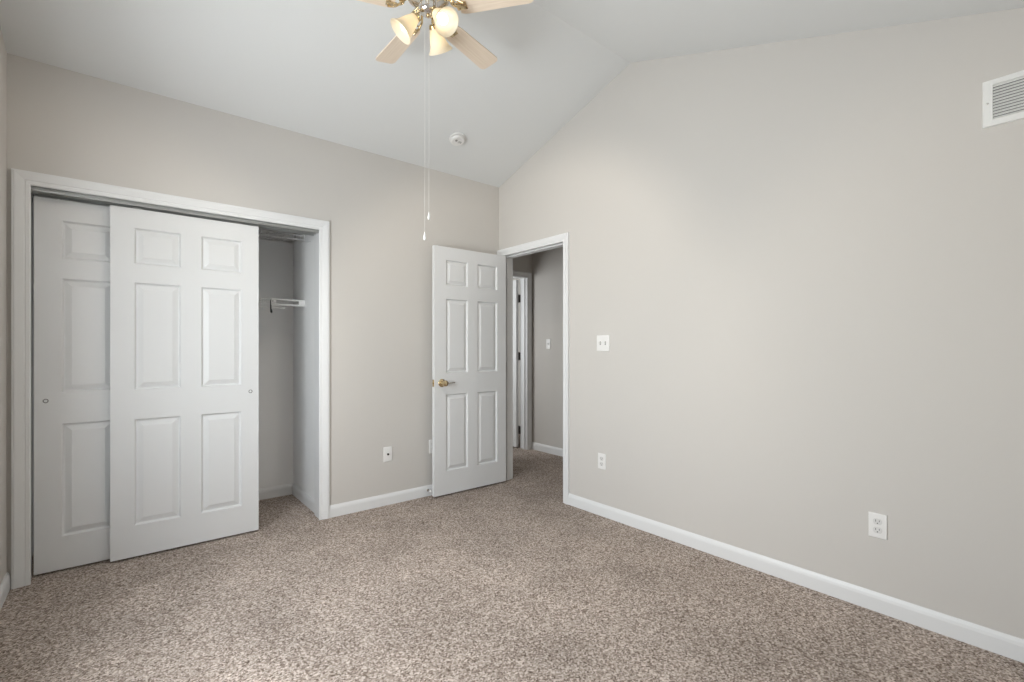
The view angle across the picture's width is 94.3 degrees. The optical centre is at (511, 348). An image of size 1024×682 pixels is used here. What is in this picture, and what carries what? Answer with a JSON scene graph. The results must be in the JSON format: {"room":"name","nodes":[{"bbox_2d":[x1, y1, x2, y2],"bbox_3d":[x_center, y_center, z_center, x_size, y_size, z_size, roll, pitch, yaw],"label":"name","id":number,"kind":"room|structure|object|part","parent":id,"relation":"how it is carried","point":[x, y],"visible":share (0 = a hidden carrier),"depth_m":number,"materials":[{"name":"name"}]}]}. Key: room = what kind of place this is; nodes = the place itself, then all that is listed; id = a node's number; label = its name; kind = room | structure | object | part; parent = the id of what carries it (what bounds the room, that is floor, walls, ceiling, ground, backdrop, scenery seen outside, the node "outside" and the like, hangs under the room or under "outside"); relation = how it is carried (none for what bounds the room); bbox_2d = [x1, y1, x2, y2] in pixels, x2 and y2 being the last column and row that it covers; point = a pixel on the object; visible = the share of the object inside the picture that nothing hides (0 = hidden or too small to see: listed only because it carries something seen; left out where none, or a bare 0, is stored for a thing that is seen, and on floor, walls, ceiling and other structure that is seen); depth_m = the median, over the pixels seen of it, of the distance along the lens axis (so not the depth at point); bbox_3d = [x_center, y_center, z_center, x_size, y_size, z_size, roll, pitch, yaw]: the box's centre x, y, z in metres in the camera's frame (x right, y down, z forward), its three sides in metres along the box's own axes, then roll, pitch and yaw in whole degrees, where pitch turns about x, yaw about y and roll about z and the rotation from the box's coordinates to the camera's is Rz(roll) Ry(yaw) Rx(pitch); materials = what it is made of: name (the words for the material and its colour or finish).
{"room":"empty bedroom","nodes":[
{"label":"empty bedroom","id":0,"kind":"room"},
{"bbox_2d":[0,26,6,584],"bbox_3d":[-1.395,-0.398,0.908,0.120,3.206,3.720,0,0,-40],"label":"wall","id":1,"kind":"structure","parent":0,"point":[3,54],"depth_m":2.31,"materials":[{"name":"beige paint"}]},
{"bbox_2d":[0,572,9,609],"bbox_3d":[-1.382,1.163,0.997,0.013,0.086,3.600,0,0,-40],"label":"baseboard","id":2,"kind":"structure","parent":1,"relation":"attached to","point":[5,585],"depth_m":2.29,"materials":[{"name":"white paint"}]},
{"bbox_2d":[32,195,38,555],"bbox_3d":[-2.816,-0.015,2.718,0.100,2.440,0.640,0,0,-40],"label":"wall","id":3,"kind":"structure","parent":0,"point":[32,195],"depth_m":2.77,"materials":[{"name":"white paint"}]},
{"bbox_2d":[39,196,292,488],"bbox_3d":[-2.432,-0.015,3.514,1.706,2.440,0.100,0,0,-40],"label":"wall","id":4,"kind":"structure","parent":0,"point":[275,258],"depth_m":3.87,"materials":[{"name":"white paint"}]},
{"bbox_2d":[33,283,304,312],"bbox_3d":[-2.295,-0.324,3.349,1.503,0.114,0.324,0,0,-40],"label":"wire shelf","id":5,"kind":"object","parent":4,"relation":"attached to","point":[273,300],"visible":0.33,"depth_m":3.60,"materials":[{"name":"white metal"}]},
{"bbox_3d":[-2.261,-0.309,3.201,1.363,0.015,0.015,0,0,-40],"label":"hanging rod","id":6,"kind":"part","parent":5,"relation":"part of","materials":[{"name":"white metal"}]},
{"bbox_2d":[33,197,309,243],"bbox_3d":[-2.252,-0.844,3.297,1.503,0.087,0.459,0,0,-40],"label":"wire shelf","id":7,"kind":"object","parent":4,"relation":"attached to","point":[302,239],"visible":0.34,"depth_m":3.68,"materials":[{"name":"white metal"}]},
{"bbox_2d":[259,483,292,499],"bbox_3d":[-2.396,1.163,3.470,1.506,0.086,0.013,0,0,-40],"label":"baseboard","id":8,"kind":"structure","parent":4,"relation":"attached to","point":[282,490],"depth_m":3.86,"materials":[{"name":"white paint"}]},
{"bbox_2d":[7,53,498,587],"bbox_3d":[-1.411,-0.163,3.384,3.244,2.737,0.120,0,0,-40],"label":"wall","id":9,"kind":"structure","parent":0,"point":[61,122],"depth_m":3.43,"materials":[{"name":"beige paint"}]},
{"bbox_2d":[11,168,328,588],"bbox_3d":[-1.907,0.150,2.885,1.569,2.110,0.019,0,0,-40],"label":"trim","id":10,"kind":"structure","parent":9,"relation":"attached to","point":[22,181],"depth_m":2.42,"materials":[{"name":"white paint"}]},
{"bbox_2d":[31,186,318,235],"bbox_3d":[-1.957,-0.829,2.943,1.445,0.025,0.116,0,0,-40],"label":"closet track","id":11,"kind":"object","parent":9,"relation":"attached to","point":[38,191],"visible":0.94,"depth_m":2.81,"materials":[{"name":"grey metal"}]},
{"bbox_2d":[34,196,109,574],"bbox_3d":[-2.240,0.189,2.753,0.748,2.010,0.038,0,0,-40],"label":"door","id":12,"kind":"structure","parent":11,"relation":"hanging from","point":[72,239],"depth_m":2.60,"materials":[{"name":"white paint"}]},
{"bbox_2d":[110,205,258,561],"bbox_3d":[-1.971,0.189,2.911,0.748,2.010,0.038,0,0,-40],"label":"door","id":13,"kind":"structure","parent":11,"relation":"hanging from","point":[184,290],"depth_m":2.87,"materials":[{"name":"white paint"}]},
{"bbox_2d":[329,484,431,517],"bbox_3d":[-0.710,1.163,3.875,1.538,0.086,0.013,0,0,-40],"label":"baseboard","id":14,"kind":"structure","parent":9,"relation":"attached to","point":[335,510],"depth_m":3.62,"materials":[{"name":"white paint"}]},
{"bbox_2d":[383,446,391,461],"bbox_3d":[-0.957,0.816,3.671,0.070,0.113,0.015,0,0,-40],"label":"cable jack","id":15,"kind":"object","parent":9,"relation":"attached to","point":[387,451],"visible":1,"depth_m":3.67,"materials":[{"name":"white plastic"}]},
{"bbox_2d":[429,440,431,453],"bbox_3d":[-0.652,0.805,3.926,0.070,0.112,0.008,0,0,-40],"label":"wall outlet","id":16,"kind":"object","parent":9,"relation":"attached to","point":[430,441],"visible":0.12,"depth_m":3.91,"materials":[{"name":"white plastic"}]},
{"bbox_2d":[293,233,313,498],"bbox_3d":[-1.577,-0.015,3.739,0.100,2.440,0.640,0,0,-40],"label":"wall","id":17,"kind":"structure","parent":0,"point":[303,253],"depth_m":3.74,"materials":[{"name":"white paint"}]},
{"bbox_2d":[292,483,313,511],"bbox_3d":[-1.620,1.163,3.703,0.013,0.086,0.640,0,0,-40],"label":"baseboard","id":18,"kind":"structure","parent":17,"relation":"attached to","point":[308,501],"depth_m":3.69,"materials":[{"name":"white paint"}]},
{"bbox_2d":[0,434,1023,681],"bbox_3d":[-0.007,1.256,4.074,6.600,0.100,7.000,0,0,-40],"label":"floor","id":19,"kind":"structure","parent":0,"point":[508,580],"depth_m":2.16,"materials":[{"name":"beige carpet"}]},
{"bbox_2d":[0,0,1023,186],"bbox_3d":[-0.181,-1.618,1.987,3.364,0.906,3.840,0,0,-40],"label":"ceiling","id":20,"kind":"structure","parent":0,"point":[307,67],"depth_m":2.73,"materials":[{"name":"white paint"}]},
{"bbox_2d":[357,0,532,239],"bbox_3d":[-0.420,-1.217,2.277,0.998,1.415,0.952,0,0,-40],"label":"ceiling fan","id":21,"kind":"object","parent":20,"relation":"hanging from","point":[445,17],"visible":1,"depth_m":2.24,"materials":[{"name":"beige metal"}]},
{"bbox_3d":[-0.706,-1.595,2.132,0.350,0.028,0.115,0,0,-21],"label":"blade","id":22,"kind":"part","parent":21,"relation":"part of","materials":[{"name":"brown wood"}]},
{"bbox_3d":[-0.603,-1.595,2.506,0.115,0.028,0.350,0,0,-39],"label":"blade","id":23,"kind":"part","parent":21,"relation":"part of","materials":[{"name":"brown wood"}]},
{"bbox_3d":[-0.509,-1.507,2.230,0.130,0.135,0.118,0,0,-40],"label":"lamp shade","id":24,"kind":"part","parent":21,"relation":"part of","materials":[{"name":"beige glass"}]},
{"bbox_2d":[412,11,420,21],"bbox_3d":[-0.453,-1.559,2.236,0.046,0.042,0.050,0,0,-40],"label":"socket","id":25,"kind":"object","parent":21,"relation":"attached to","point":[415,15],"depth_m":2.21,"materials":[{"name":"gold metal"}]},
{"bbox_2d":[429,23,434,29],"bbox_3d":[-0.379,-1.560,2.304,0.046,0.043,0.050,0,0,-40],"label":"socket","id":26,"kind":"object","parent":21,"relation":"attached to","point":[432,26],"depth_m":2.29,"materials":[{"name":"gold metal"}]},
{"bbox_3d":[-0.367,-1.508,2.363,0.130,0.134,0.117,0,0,-40],"label":"lamp shade","id":27,"kind":"part","parent":21,"relation":"part of","materials":[{"name":"beige glass"}]},
{"bbox_3d":[-0.324,-1.523,2.187,0.048,0.070,0.070,0,0,-40],"label":"bulb","id":28,"kind":"part","parent":21,"relation":"part of","materials":[{"name":"white glass"}]},
{"bbox_3d":[-0.311,-1.508,2.179,0.122,0.134,0.134,0,0,-40],"label":"lamp shade","id":29,"kind":"part","parent":21,"relation":"part of","materials":[{"name":"beige glass"}]},
{"bbox_3d":[-0.215,-1.595,2.524,0.115,0.028,0.350,0,0,33],"label":"blade","id":30,"kind":"part","parent":21,"relation":"part of","materials":[{"name":"brown wood"}]},
{"bbox_3d":[-0.079,-1.595,2.161,0.350,0.028,0.115,0,0,15],"label":"blade","id":31,"kind":"part","parent":21,"relation":"part of","materials":[{"name":"brown wood"}]},
{"bbox_2d":[449,132,464,145],"bbox_3d":[-0.418,-1.593,3.621,0.120,0.063,0.117,0,0,-16],"label":"smoke detector","id":32,"kind":"object","parent":20,"relation":"attached to","point":[456,139],"visible":1,"depth_m":3.59,"materials":[{"name":"white plastic"}]},
{"bbox_2d":[513,278,519,425],"bbox_3d":[0.258,-0.015,6.975,0.100,2.440,1.660,0,0,-40],"label":"door frame","id":33,"kind":"structure","parent":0,"point":[513,278],"depth_m":7.09,"materials":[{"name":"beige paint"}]},
{"bbox_2d":[513,254,531,272],"bbox_3d":[0.091,-0.015,5.684,3.200,2.440,0.120,0,0,-40],"label":"wall","id":34,"kind":"structure","parent":0,"point":[522,263],"depth_m":5.64,"materials":[{"name":"beige paint"}]},
{"bbox_2d":[513,280,519,446],"bbox_3d":[-0.161,0.179,6.048,0.050,2.025,0.765,0,0,-40],"label":"door","id":35,"kind":"structure","parent":34,"relation":"in","point":[516,298],"depth_m":5.77,"materials":[{"name":"white paint"}]},
{"bbox_2d":[513,270,531,449],"bbox_3d":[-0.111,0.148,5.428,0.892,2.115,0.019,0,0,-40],"label":"trim","id":36,"kind":"structure","parent":34,"relation":"attached to","point":[527,275],"depth_m":5.69,"materials":[{"name":"white paint"}]},
{"bbox_2d":[532,247,562,448],"bbox_3d":[0.458,-0.015,5.553,0.120,2.440,0.550,0,0,-40],"label":"wall","id":37,"kind":"structure","parent":0,"point":[547,266],"depth_m":5.50,"materials":[{"name":"beige paint"}]},
{"bbox_2d":[532,442,562,456],"bbox_3d":[0.411,1.163,5.506,0.013,0.086,0.563,0,0,-40],"label":"baseboard","id":38,"kind":"structure","parent":37,"relation":"attached to","point":[535,446],"depth_m":5.50,"materials":[{"name":"white paint"}]},
{"bbox_2d":[546,339,550,348],"bbox_3d":[0.416,-0.054,5.496,0.018,0.114,0.070,0,0,-40],"label":"light switch","id":39,"kind":"object","parent":37,"relation":"attached to","point":[548,341],"visible":1,"depth_m":5.49,"materials":[{"name":"white plastic"}]},
{"bbox_2d":[499,8,1023,638],"bbox_3d":[1.070,-0.398,3.019,0.120,3.206,3.840,0,0,-40],"label":"wall","id":40,"kind":"structure","parent":0,"point":[800,261],"depth_m":2.39,"materials":[{"name":"beige paint"}]},
{"bbox_2d":[432,245,505,496],"bbox_3d":[-0.350,0.179,4.064,0.754,2.025,0.175,0,0,-40],"label":"door","id":41,"kind":"structure","parent":40,"relation":"in","point":[469,287],"depth_m":4.03,"materials":[{"name":"white paint"}]},
{"bbox_3d":[-0.548,0.279,3.833,0.066,0.066,0.070,0,0,-40],"label":"knob","id":42,"kind":"part","parent":41,"relation":"part of","materials":[{"name":"gold metal"}]},
{"bbox_2d":[497,232,568,504],"bbox_3d":[0.150,0.152,4.026,0.019,2.106,0.903,0,0,-40],"label":"trim","id":43,"kind":"structure","parent":40,"relation":"attached to","point":[564,237],"depth_m":3.69,"materials":[{"name":"white paint"}]},
{"bbox_2d":[506,242,562,479],"bbox_3d":[0.203,0.174,4.071,0.122,2.062,0.797,0,0,-40],"label":"trim","id":44,"kind":"structure","parent":40,"relation":"attached to","point":[508,257],"depth_m":4.36,"materials":[{"name":"white paint"}]},
{"bbox_2d":[598,453,605,469],"bbox_3d":[0.648,0.812,3.430,0.008,0.112,0.070,0,0,-40],"label":"wall outlet","id":45,"kind":"object","parent":40,"relation":"attached to","point":[601,457],"visible":1,"depth_m":3.42,"materials":[{"name":"white plastic"}]},
{"bbox_2d":[597,335,609,350],"bbox_3d":[0.651,-0.041,3.418,0.018,0.114,0.116,0,0,-40],"label":"light switch","id":46,"kind":"object","parent":40,"relation":"attached to","point":[603,341],"visible":1,"depth_m":3.42,"materials":[{"name":"white plastic"}]},
{"bbox_2d":[568,493,1023,662],"bbox_3d":[1.302,1.163,2.633,0.013,0.086,2.711,0,0,-40],"label":"baseboard","id":47,"kind":"structure","parent":40,"relation":"attached to","point":[1012,647],"depth_m":2.31,"materials":[{"name":"white paint"}]},
{"bbox_2d":[869,512,886,539],"bbox_3d":[1.678,0.812,2.181,0.008,0.112,0.070,0,0,-40],"label":"wall outlet","id":48,"kind":"object","parent":40,"relation":"attached to","point":[877,522],"visible":1,"depth_m":2.18,"materials":[{"name":"white plastic"}]},
{"bbox_2d":[873,518,881,524],"bbox_3d":[1.676,0.793,2.180,0.004,0.028,0.034,0,0,-40],"label":"receptacle","id":49,"kind":"object","parent":48,"relation":"attached to","point":[876,521],"depth_m":2.18,"materials":[{"name":"grey plastic"}]},
{"bbox_2d":[873,527,881,533],"bbox_3d":[1.676,0.832,2.180,0.004,0.028,0.034,0,0,-40],"label":"receptacle","id":50,"kind":"object","parent":48,"relation":"attached to","point":[876,530],"depth_m":2.18,"materials":[{"name":"grey plastic"}]},
{"bbox_2d":[982,70,1023,128],"bbox_3d":[2.017,-0.980,1.767,0.011,0.188,0.384,0,0,-40],"label":"air vent","id":51,"kind":"object","parent":40,"relation":"in","point":[1002,97],"visible":1,"depth_m":1.87,"materials":[{"name":"white metal"}]}
]}

